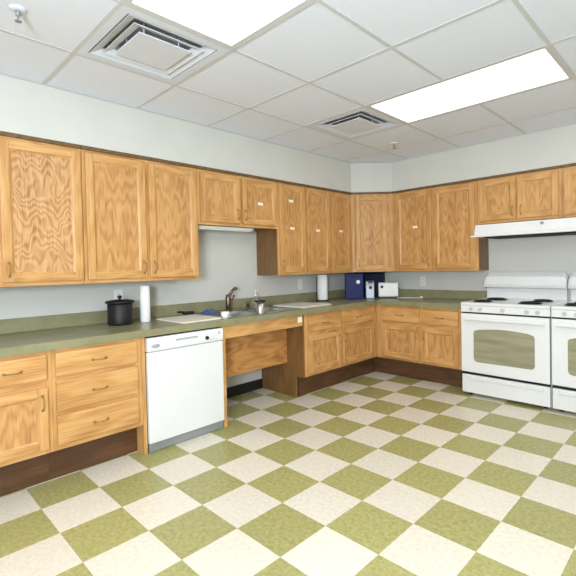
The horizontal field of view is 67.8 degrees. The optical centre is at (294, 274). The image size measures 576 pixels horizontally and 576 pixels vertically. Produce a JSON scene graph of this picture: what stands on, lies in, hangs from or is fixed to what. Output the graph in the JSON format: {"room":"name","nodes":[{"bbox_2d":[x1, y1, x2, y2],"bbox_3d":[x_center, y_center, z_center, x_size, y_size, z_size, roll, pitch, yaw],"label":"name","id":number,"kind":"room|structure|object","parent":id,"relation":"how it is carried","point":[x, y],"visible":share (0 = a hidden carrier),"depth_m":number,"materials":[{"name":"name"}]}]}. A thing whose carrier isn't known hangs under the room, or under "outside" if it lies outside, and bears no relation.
{"room":"communal kitchen","nodes":[
{"label":"communal kitchen","id":0,"kind":"room"},
{"bbox_2d":[0,230,359,387],"bbox_3d":[-1.717,-0.130,3.201,0.120,2.750,7.620,0,2,45],"label":"wall","id":1,"kind":"structure","parent":0,"point":[227,259],"depth_m":4.00,"materials":[{"name":"paint"}]},
{"bbox_2d":[0,131,84,286],"bbox_3d":[-1.719,-0.402,2.840,0.381,0.939,0.499,0,2,45],"label":"upper cabinet","id":2,"kind":"object","parent":1,"relation":"attached to","point":[42,236],"visible":1,"depth_m":2.73,"materials":[{"name":"brown wood"}]},
{"bbox_2d":[114,290,122,299],"bbox_3d":[-1.408,0.179,3.423,0.008,0.116,0.072,0,2,45],"label":"wall outlet","id":3,"kind":"object","parent":1,"relation":"attached to","point":[116,292],"visible":0.49,"depth_m":3.42,"materials":[{"name":"white plastic"}]},
{"bbox_2d":[81,145,199,283],"bbox_3d":[-1.225,-0.423,3.342,0.381,0.939,0.909,0,2,45],"label":"upper cabinet","id":4,"kind":"object","parent":1,"relation":"attached to","point":[140,213],"visible":0.97,"depth_m":3.18,"materials":[{"name":"brown wood"}]},
{"bbox_2d":[197,166,277,230],"bbox_3d":[-0.592,-0.678,3.986,0.381,0.484,0.909,0,2,45],"label":"upper cabinet","id":5,"kind":"object","parent":1,"relation":"attached to","point":[225,198],"visible":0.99,"depth_m":3.83,"materials":[{"name":"brown wood"}]},
{"bbox_2d":[198,225,252,231],"bbox_3d":[-0.646,-0.417,3.890,0.100,0.030,0.620,0,2,45],"label":"light","id":6,"kind":"object","parent":5,"relation":"attached to","point":[200,227],"visible":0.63,"depth_m":3.86,"materials":[{"name":"white plastic"}]},
{"bbox_2d":[198,228,250,231],"bbox_3d":[-0.646,-0.406,3.890,0.080,0.008,0.580,0,2,45],"label":"diffuser","id":7,"kind":"object","parent":6,"relation":"attached to","point":[214,229],"depth_m":3.89,"materials":[{"name":"plastic"}]},
{"bbox_2d":[0,289,486,333],"bbox_3d":[-0.370,0.302,3.303,1.652,0.098,5.268,0,2,45],"label":"backsplash","id":8,"kind":"structure","parent":1,"relation":"attached to","point":[14,325],"depth_m":3.83,"materials":[{"name":"green laminate"}]},
{"bbox_2d":[227,378,262,397],"bbox_3d":[-0.655,1.151,4.185,0.012,0.100,0.882,0,2,45],"label":"baseboard","id":9,"kind":"structure","parent":1,"relation":"attached to","point":[232,391],"depth_m":4.33,"materials":[{"name":"black rubber"}]},
{"bbox_2d":[256,180,305,274],"bbox_3d":[-0.130,-0.471,4.454,0.381,0.939,0.392,0,2,45],"label":"upper cabinet","id":10,"kind":"object","parent":1,"relation":"attached to","point":[282,250],"visible":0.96,"depth_m":4.33,"materials":[{"name":"brown wood"}]},
{"bbox_2d":[298,279,301,289],"bbox_3d":[0.061,0.110,4.915,0.008,0.116,0.072,0,2,45],"label":"wall outlet","id":11,"kind":"object","parent":1,"relation":"attached to","point":[299,280],"visible":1,"depth_m":4.91,"materials":[{"name":"white plastic"}]},
{"bbox_2d":[304,184,351,273],"bbox_3d":[0.283,-0.489,4.874,0.381,0.939,0.784,0,2,45],"label":"upper cabinet","id":12,"kind":"object","parent":1,"relation":"attached to","point":[327,211],"visible":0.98,"depth_m":4.73,"materials":[{"name":"brown wood"}]},
{"bbox_2d":[0,361,575,575],"bbox_3d":[0.274,1.283,1.288,5.600,0.080,7.600,0,2,45],"label":"floor","id":13,"kind":"structure","parent":0,"point":[374,473],"depth_m":2.37,"materials":[{"name":"tile"}]},
{"bbox_2d":[0,351,53,496],"bbox_3d":[-1.769,0.854,2.588,0.661,0.810,0.394,0,2,45],"label":"base cabinet","id":14,"kind":"object","parent":13,"relation":"on","point":[26,416],"visible":0.94,"depth_m":2.44,"materials":[{"name":"brown wood"}]},
{"bbox_2d":[49,337,147,479],"bbox_3d":[-1.427,0.839,2.937,0.659,0.810,0.582,0,2,45],"label":"base cabinet","id":15,"kind":"object","parent":13,"relation":"on","point":[99,406],"visible":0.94,"depth_m":2.72,"materials":[{"name":"brown wood"}]},
{"bbox_2d":[145,327,224,452],"bbox_3d":[-0.994,0.822,3.369,0.635,0.801,0.627,0,2,45],"label":"dishwasher","id":16,"kind":"object","parent":13,"relation":"on","point":[185,381],"visible":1,"depth_m":3.13,"materials":[{"name":"white metal"}]},
{"bbox_2d":[219,315,301,426],"bbox_3d":[-0.463,0.796,3.947,0.616,0.810,0.930,0,2,45],"label":"base cabinet","id":17,"kind":"object","parent":13,"relation":"on","point":[251,346],"visible":0.54,"depth_m":3.85,"materials":[{"name":"brown wood"}]},
{"bbox_2d":[262,305,376,396],"bbox_3d":[0.348,0.762,4.739,0.661,0.810,1.332,0,2,45],"label":"base cabinet","id":18,"kind":"object","parent":13,"relation":"on","point":[329,348],"visible":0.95,"depth_m":4.36,"materials":[{"name":"brown wood"}]},
{"bbox_2d":[374,305,462,387],"bbox_3d":[1.453,0.736,4.796,1.143,0.810,0.611,0,2,45],"label":"base cabinet","id":19,"kind":"object","parent":13,"relation":"on","point":[421,343],"visible":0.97,"depth_m":4.56,"materials":[{"name":"brown wood"}]},
{"bbox_2d":[461,271,569,408],"bbox_3d":[2.094,0.560,4.082,0.757,1.165,0.723,0,2,45],"label":"stove","id":20,"kind":"object","parent":13,"relation":"on","point":[506,335],"visible":1,"depth_m":3.90,"materials":[{"name":"white metal"}]},
{"bbox_2d":[461,298,569,309],"bbox_3d":[2.096,0.266,4.085,0.757,0.030,0.678,0,2,45],"label":"cooktop","id":21,"kind":"object","parent":20,"relation":"in","point":[483,303],"depth_m":3.95,"materials":[{"name":"white metal"}]},
{"bbox_2d":[551,271,575,412],"bbox_3d":[2.639,0.560,3.545,0.757,1.165,0.723,0,2,45],"label":"stove","id":22,"kind":"object","parent":13,"relation":"on","point":[563,315],"visible":1,"depth_m":3.52,"materials":[{"name":"white metal"}]},
{"bbox_2d":[551,300,575,310],"bbox_3d":[2.641,0.265,3.548,0.757,0.030,0.678,0,2,45],"label":"cooktop","id":23,"kind":"object","parent":22,"relation":"in","point":[570,305],"depth_m":3.55,"materials":[{"name":"white metal"}]},
{"bbox_2d":[0,0,575,162],"bbox_3d":[0.221,-1.228,1.005,5.075,0.016,7.075,0,2,45],"label":"ceiling","id":24,"kind":"structure","parent":0,"point":[315,42],"depth_m":2.57,"materials":[{"name":"tile"}]},
{"bbox_2d":[8,4,26,22],"bbox_3d":[-1.257,-1.179,1.945,0.072,0.058,0.072,0,2,45],"label":"sprinkler","id":25,"kind":"object","parent":24,"relation":"attached to","point":[18,9],"visible":1,"depth_m":1.94,"materials":[{"name":"white metal"}]},
{"bbox_2d":[76,5,229,83],"bbox_3d":[-0.779,-1.265,2.347,0.596,0.100,0.596,0,2,45],"label":"ceiling vent","id":26,"kind":"object","parent":24,"relation":"in","point":[130,39],"visible":0.96,"depth_m":2.33,"materials":[{"name":"white metal"}]},
{"bbox_2d":[125,0,311,48],"bbox_3d":[-0.119,-1.274,1.697,1.213,0.100,0.596,0,2,45],"label":"ceiling light","id":27,"kind":"object","parent":24,"relation":"attached to","point":[229,23],"visible":1,"depth_m":2.02,"materials":[{"name":"white plastic"}]},
{"bbox_2d":[0,0,575,162],"bbox_3d":[0.221,-1.218,1.005,5.075,0.004,7.075,0,2,45],"label":"grid","id":28,"kind":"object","parent":24,"relation":"attached to","point":[120,3],"depth_m":2.59,"materials":[{"name":"grey metal"}]},
{"bbox_2d":[307,107,404,139],"bbox_3d":[0.520,-1.321,3.667,0.596,0.100,0.596,0,2,45],"label":"ceiling vent","id":29,"kind":"object","parent":24,"relation":"in","point":[363,121],"visible":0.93,"depth_m":3.69,"materials":[{"name":"white metal"}]},
{"bbox_2d":[367,46,572,123],"bbox_3d":[1.180,-1.330,3.017,1.213,0.100,0.596,0,2,45],"label":"ceiling light","id":30,"kind":"object","parent":24,"relation":"attached to","point":[540,67],"visible":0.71,"depth_m":2.94,"materials":[{"name":"white plastic"}]},
{"bbox_2d":[0,74,575,191],"bbox_3d":[0.205,-1.050,1.221,5.400,0.340,7.350,0,2,45],"label":"soffit","id":31,"kind":"structure","parent":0,"point":[27,108],"depth_m":3.79,"materials":[{"name":"paint"}]},
{"bbox_2d":[374,235,575,360],"bbox_3d":[2.862,-0.245,3.918,5.400,2.750,0.170,0,2,45],"label":"wall","id":32,"kind":"structure","parent":0,"point":[548,253],"depth_m":4.44,"materials":[{"name":"paint"}]},
{"bbox_2d":[350,192,393,271],"bbox_3d":[0.893,-0.511,5.275,0.688,0.939,0.638,0,2,45],"label":"upper cabinet","id":33,"kind":"object","parent":32,"relation":"attached to","point":[372,214],"visible":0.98,"depth_m":5.05,"materials":[{"name":"brown wood"}]},
{"bbox_2d":[420,276,425,285],"bbox_3d":[1.526,0.074,5.120,0.072,0.116,0.008,0,2,45],"label":"wall outlet","id":34,"kind":"object","parent":32,"relation":"attached to","point":[422,278],"visible":1,"depth_m":5.12,"materials":[{"name":"white plastic"}]},
{"bbox_2d":[393,178,488,270],"bbox_3d":[1.597,-0.516,4.797,0.981,0.939,0.331,0,2,45],"label":"upper cabinet","id":35,"kind":"object","parent":32,"relation":"attached to","point":[434,225],"visible":0.95,"depth_m":4.65,"materials":[{"name":"brown wood"}]},
{"bbox_2d":[477,165,562,224],"bbox_3d":[2.210,-0.751,4.184,0.749,0.469,0.331,0,2,45],"label":"upper cabinet","id":36,"kind":"object","parent":32,"relation":"attached to","point":[535,194],"visible":0.97,"depth_m":4.06,"materials":[{"name":"brown wood"}]},
{"bbox_2d":[471,217,575,238],"bbox_3d":[2.450,-0.434,3.868,1.545,0.132,0.463,0,2,45],"label":"range hood","id":37,"kind":"object","parent":32,"relation":"attached to","point":[561,226],"visible":1,"depth_m":3.94,"materials":[{"name":"white metal"}]},
{"bbox_2d":[562,163,575,217],"bbox_3d":[2.743,-0.752,3.659,0.743,0.469,0.331,0,2,45],"label":"upper cabinet","id":38,"kind":"object","parent":32,"relation":"attached to","point":[568,170],"visible":1,"depth_m":3.79,"materials":[{"name":"brown wood"}]},
{"bbox_3d":[-2.230,0.873,2.120,0.661,0.810,0.918,0,2,45],"label":"base cabinet","id":39,"kind":"object","parent":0,"visible":0},
{"bbox_2d":[0,289,486,357],"bbox_3d":[-0.370,0.327,3.304,1.652,0.147,5.268,0,2,45],"label":"countertop","id":40,"kind":"structure","parent":39,"relation":"on","point":[26,335],"depth_m":3.27,"materials":[{"name":"green laminate"}]},
{"bbox_2d":[105,295,134,325],"bbox_3d":[-1.320,0.264,3.234,0.210,0.218,0.210,0,2,45],"label":"cooking pot","id":41,"kind":"object","parent":40,"relation":"on","point":[119,311],"visible":1,"depth_m":3.16,"materials":[{"name":"black metal"}]},
{"bbox_2d":[139,285,150,321],"bbox_3d":[-1.175,0.225,3.360,0.076,0.284,0.076,0,2,45],"label":"paper towel roll","id":42,"kind":"object","parent":40,"relation":"on","point":[145,316],"visible":1,"depth_m":3.33,"materials":[{"name":"white paper"}]},
{"bbox_2d":[177,311,193,314],"bbox_3d":[-0.949,0.331,3.721,0.151,0.047,0.040,-2,2,-39],"label":"scrub brush","id":43,"kind":"object","parent":40,"relation":"on","point":[182,312],"visible":0.79,"depth_m":3.71,"materials":[{"name":"black plastic"}]},
{"bbox_2d":[157,314,220,323],"bbox_3d":[-0.854,0.353,3.450,0.420,0.011,0.355,0,2,45],"label":"cutting board","id":44,"kind":"object","parent":40,"relation":"on","point":[184,319],"visible":1,"depth_m":3.40,"materials":[{"name":"beige plastic"}]},
{"bbox_2d":[221,311,230,318],"bbox_3d":[-0.559,0.325,3.445,0.066,0.054,0.084,-2,1,-27],"label":"cup","id":45,"kind":"object","parent":40,"relation":"on","point":[225,315],"visible":1,"depth_m":3.43,"materials":[{"name":"white ceramic"}]},
{"bbox_2d":[225,287,236,310],"bbox_3d":[-0.600,0.224,4.012,0.120,0.226,0.066,-1,1,11],"label":"kitchen faucet","id":46,"kind":"object","parent":40,"relation":"on","point":[228,298],"visible":0.98,"depth_m":4.00,"materials":[{"name":"brown metal"}]},
{"bbox_2d":[195,306,294,317],"bbox_3d":[-0.440,0.408,3.953,0.445,0.146,0.850,0,2,45],"label":"sink","id":47,"kind":"object","parent":40,"relation":"in","point":[238,312],"visible":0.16,"depth_m":4.01,"materials":[{"name":"silver metal"}]},
{"bbox_2d":[201,309,219,313],"bbox_3d":[-0.775,0.327,3.880,0.173,0.033,0.121,-2,1,-36],"label":"cloth","id":48,"kind":"object","parent":47,"relation":"on","point":[210,310],"visible":1,"depth_m":3.85,"materials":[{"name":"blue fabric"}]},
{"bbox_2d":[253,290,257,307],"bbox_3d":[-0.389,0.238,4.255,0.062,0.180,0.062,-1,1,0],"label":"soap dispenser","id":49,"kind":"object","parent":47,"relation":"on","point":[255,295],"visible":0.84,"depth_m":4.24,"materials":[{"name":"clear plastic"}]},
{"bbox_2d":[253,296,257,307],"bbox_3d":[-0.390,0.270,4.257,0.060,0.116,0.060,0,2,45],"label":"bottle","id":50,"kind":"object","parent":49,"relation":"on","point":[255,297],"depth_m":4.23,"materials":[{"name":"white plastic"}]},
{"bbox_2d":[255,299,265,314],"bbox_3d":[-0.300,0.277,3.712,0.100,0.127,0.100,0,2,45],"label":"steel canister","id":51,"kind":"object","parent":40,"relation":"on","point":[260,304],"visible":1,"depth_m":3.68,"materials":[{"name":"silver metal"}]},
{"bbox_2d":[273,302,330,307],"bbox_3d":[0.076,0.311,4.452,0.440,0.011,0.440,0,2,45],"label":"cutting board","id":52,"kind":"object","parent":40,"relation":"on","point":[296,304],"visible":0.99,"depth_m":4.39,"materials":[{"name":"beige plastic"}]},
{"bbox_2d":[316,274,328,300],"bbox_3d":[0.320,0.146,4.963,0.150,0.308,0.150,0,2,45],"label":"paper towel roll","id":53,"kind":"object","parent":40,"relation":"on","point":[321,280],"visible":1,"depth_m":4.91,"materials":[{"name":"white paper"}]},
{"bbox_2d":[345,273,363,298],"bbox_3d":[0.714,0.135,5.180,0.216,0.304,0.178,-1,1,5],"label":"storage box","id":54,"kind":"object","parent":40,"relation":"on","point":[354,289],"visible":1,"depth_m":5.10,"materials":[{"name":"blue plastic"}]},
{"bbox_2d":[365,280,373,297],"bbox_3d":[0.911,0.175,5.204,0.100,0.214,0.125,-1,1,7],"label":"can opener","id":55,"kind":"object","parent":40,"relation":"on","point":[369,284],"visible":1,"depth_m":5.17,"materials":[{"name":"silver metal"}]},
{"bbox_2d":[360,272,384,296],"bbox_3d":[0.948,0.123,5.455,0.380,0.307,0.160,-1,1,23],"label":"storage box","id":56,"kind":"object","parent":40,"relation":"on","point":[377,277],"visible":0.44,"depth_m":5.36,"materials":[{"name":"blue plastic"}]},
{"bbox_2d":[378,282,398,297],"bbox_3d":[1.134,0.183,5.176,0.250,0.191,0.172,-1,1,9],"label":"toaster","id":57,"kind":"object","parent":40,"relation":"on","point":[385,289],"visible":1,"depth_m":5.11,"materials":[{"name":"white plastic"}]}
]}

